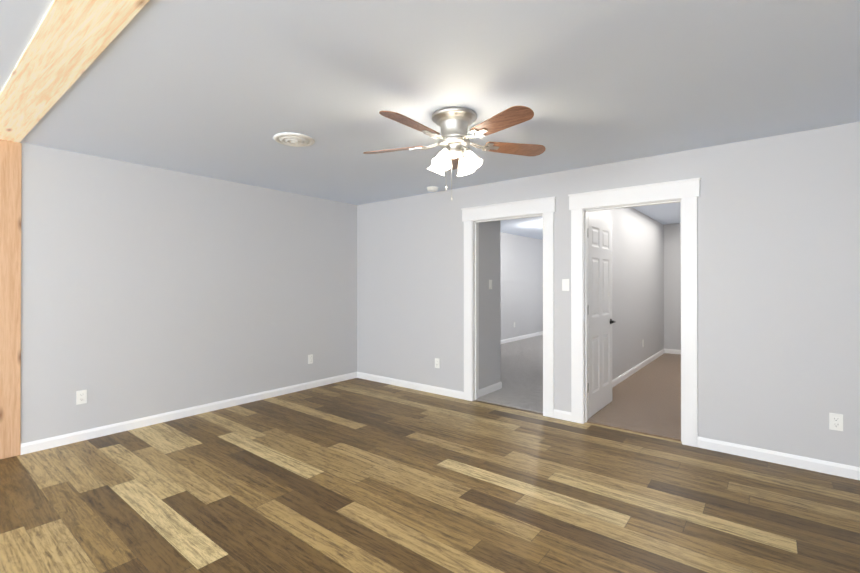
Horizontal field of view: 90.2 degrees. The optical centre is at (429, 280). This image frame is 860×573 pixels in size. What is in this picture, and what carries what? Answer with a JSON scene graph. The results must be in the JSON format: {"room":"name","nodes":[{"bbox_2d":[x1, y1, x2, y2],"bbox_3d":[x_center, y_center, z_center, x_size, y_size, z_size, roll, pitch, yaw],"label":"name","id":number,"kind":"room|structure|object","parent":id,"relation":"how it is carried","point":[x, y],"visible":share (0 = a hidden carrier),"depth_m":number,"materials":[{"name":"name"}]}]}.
{"room":"empty living room","nodes":[
{"label":"empty living room","id":0,"kind":"room"},
{"bbox_2d":[20,142,542,443],"bbox_3d":[-1.389,0.143,5.715,0.120,2.440,15.240,0,0,38],"label":"wall","id":1,"kind":"structure","parent":0,"point":[146,291],"depth_m":4.21,"materials":[{"name":"grey paint"}]},
{"bbox_2d":[0,139,21,458],"bbox_3d":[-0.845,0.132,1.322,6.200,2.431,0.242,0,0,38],"label":"wooden post","id":2,"kind":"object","parent":1,"relation":"attached to","point":[10,284],"depth_m":3.29,"materials":[{"name":"beige wood"}]},
{"bbox_2d":[76,390,86,404],"bbox_3d":[-2.958,0.986,3.637,0.008,0.115,0.070,0,0,38],"label":"electrical outlet","id":3,"kind":"object","parent":1,"relation":"attached to","point":[81,396],"visible":1,"depth_m":3.63,"materials":[{"name":"white plastic"}]},
{"bbox_2d":[21,372,356,454],"bbox_3d":[-2.108,1.318,4.699,0.014,0.084,3.478,0,0,38],"label":"baseboard","id":4,"kind":"structure","parent":1,"relation":"attached to","point":[38,445],"depth_m":4.13,"materials":[{"name":"white paint"}]},
{"bbox_2d":[308,354,312,363],"bbox_3d":[-1.520,0.993,5.445,0.008,0.115,0.070,0,0,38],"label":"electrical outlet","id":5,"kind":"object","parent":1,"relation":"attached to","point":[310,359],"visible":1,"depth_m":5.44,"materials":[{"name":"white plastic"}]},
{"bbox_2d":[501,331,542,343],"bbox_3d":[1.190,1.321,8.846,0.014,0.084,6.880,0,0,38],"label":"baseboard","id":6,"kind":"structure","parent":1,"relation":"attached to","point":[537,333],"depth_m":10.03,"materials":[{"name":"white paint"}]},
{"bbox_2d":[0,378,859,572],"bbox_3d":[-1.117,1.396,0.976,6.440,0.100,8.170,0,0,38],"label":"floor","id":7,"kind":"structure","parent":0,"point":[357,475],"depth_m":2.66,"materials":[{"name":"brown wood"}]},
{"bbox_2d":[0,0,859,239],"bbox_3d":[1.084,-1.144,3.752,6.440,0.120,15.240,0,0,38],"label":"ceiling","id":8,"kind":"structure","parent":0,"point":[226,90],"depth_m":2.36,"materials":[{"name":"white paint"}]},
{"bbox_2d":[0,0,149,142],"bbox_3d":[-0.849,-1.089,1.322,6.200,0.009,0.230,0,0,38],"label":"ceiling beam","id":9,"kind":"structure","parent":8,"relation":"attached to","point":[70,42],"depth_m":2.04,"materials":[{"name":"beige wood"}]},
{"bbox_2d":[273,133,314,146],"bbox_3d":[-1.040,-1.071,3.282,0.304,0.029,0.304,0,0,38],"label":"ceiling vent","id":10,"kind":"object","parent":8,"relation":"in","point":[296,139],"visible":0.98,"depth_m":3.25,"materials":[{"name":"white plastic"}]},
{"bbox_2d":[427,186,437,191],"bbox_3d":[0.029,-1.059,4.949,0.136,0.040,0.136,0,0,38],"label":"smoke detector","id":11,"kind":"object","parent":8,"relation":"attached to","point":[432,188],"visible":1,"depth_m":4.90,"materials":[{"name":"white plastic"}]},
{"bbox_2d":[363,106,545,200],"bbox_3d":[0.126,-0.802,2.769,1.272,0.571,1.220,0,0,38],"label":"ceiling fan","id":12,"kind":"object","parent":8,"relation":"hanging from","point":[453,123],"visible":1,"depth_m":2.73,"materials":[{"name":"brown wood"}]},
{"bbox_2d":[479,221,500,388],"bbox_3d":[0.671,0.142,5.220,0.120,2.440,0.550,0,0,38],"label":"wall","id":13,"kind":"structure","parent":0,"point":[489,316],"depth_m":5.19,"materials":[{"name":"grey paint"}]},
{"bbox_2d":[479,382,501,396],"bbox_3d":[0.722,1.308,5.197,0.044,0.084,0.544,0,0,38],"label":"baseboard","id":14,"kind":"structure","parent":13,"relation":"attached to","point":[489,389],"depth_m":5.17,"materials":[{"name":"white paint"}]},
{"bbox_2d":[476,335,680,440],"bbox_3d":[3.627,1.412,6.940,6.440,0.112,7.070,0,0,38],"label":"floor","id":15,"kind":"structure","parent":0,"point":[646,399],"depth_m":5.14,"materials":[{"name":"beige carpet"}]},
{"bbox_2d":[357,122,859,466],"bbox_3d":[1.433,0.138,4.186,6.200,2.440,0.120,0,0,38],"label":"wall","id":16,"kind":"structure","parent":0,"point":[778,280],"depth_m":3.35,"materials":[{"name":"grey paint"}]},
{"bbox_2d":[357,372,463,398],"bbox_3d":[-0.309,1.321,5.481,1.795,0.084,0.014,0,0,38],"label":"baseboard","id":17,"kind":"structure","parent":16,"relation":"attached to","point":[407,384],"depth_m":5.40,"materials":[{"name":"white paint"}]},
{"bbox_2d":[435,358,439,367],"bbox_3d":[0.086,0.992,5.172,0.070,0.115,0.008,0,0,38],"label":"electrical outlet","id":18,"kind":"object","parent":16,"relation":"attached to","point":[437,362],"visible":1,"depth_m":5.17,"materials":[{"name":"white plastic"}]},
{"bbox_2d":[461,196,555,417],"bbox_3d":[0.850,0.262,4.641,1.122,2.195,0.168,0,0,38],"label":"door frame","id":19,"kind":"structure","parent":16,"relation":"attached to","point":[474,217],"depth_m":4.65,"materials":[{"name":"white paint"}]},
{"bbox_2d":[562,279,568,290],"bbox_3d":[1.325,0.038,4.187,0.070,0.115,0.012,0,0,38],"label":"light switch","id":20,"kind":"object","parent":16,"relation":"in","point":[565,284],"depth_m":4.19,"materials":[{"name":"white plastic"}]},
{"bbox_2d":[588,212,615,418],"bbox_3d":[1.780,0.333,4.503,0.157,2.020,0.816,0,0,38],"label":"door leaf","id":21,"kind":"structure","parent":16,"relation":"in","point":[600,321],"depth_m":4.46,"materials":[{"name":"white paint"}]},
{"bbox_2d":[568,178,700,446],"bbox_3d":[1.816,0.259,3.873,1.092,2.195,0.168,0,0,38],"label":"door frame","id":22,"kind":"structure","parent":16,"relation":"attached to","point":[685,193],"depth_m":3.73,"materials":[{"name":"white paint"}]},
{"bbox_2d":[698,437,859,479],"bbox_3d":[2.993,1.311,2.855,2.065,0.084,0.014,0,0,38],"label":"baseboard","id":23,"kind":"structure","parent":16,"relation":"attached to","point":[831,468],"depth_m":3.16,"materials":[{"name":"white paint"}]},
{"bbox_2d":[829,413,842,430],"bbox_3d":[2.833,0.983,2.987,0.070,0.115,0.008,0,0,38],"label":"electrical outlet","id":24,"kind":"object","parent":16,"relation":"attached to","point":[835,421],"visible":1,"depth_m":2.99,"materials":[{"name":"white plastic"}]},
{"bbox_2d":[588,207,663,379],"bbox_3d":[3.488,0.148,7.023,0.115,2.440,6.880,0,0,38],"label":"wall","id":25,"kind":"structure","parent":0,"point":[638,277],"depth_m":6.41,"materials":[{"name":"grey paint"}]},
{"bbox_2d":[612,349,664,387],"bbox_3d":[2.916,1.311,6.196,0.014,0.084,4.880,0,0,38],"label":"baseboard","id":26,"kind":"structure","parent":25,"relation":"attached to","point":[623,376],"depth_m":6.35,"materials":[{"name":"white paint"}]},
{"bbox_2d":[664,223,680,349],"bbox_3d":[4.913,0.151,7.806,1.140,2.440,0.120,0,0,38],"label":"wall","id":27,"kind":"structure","parent":0,"point":[672,286],"depth_m":8.02,"materials":[{"name":"grey paint"}]},
{"bbox_2d":[665,349,680,354],"bbox_3d":[4.871,1.317,7.750,1.080,0.084,0.014,0,0,38],"label":"baseboard","id":28,"kind":"structure","parent":27,"relation":"attached to","point":[671,351],"depth_m":8.01,"materials":[{"name":"white paint"}]}
]}

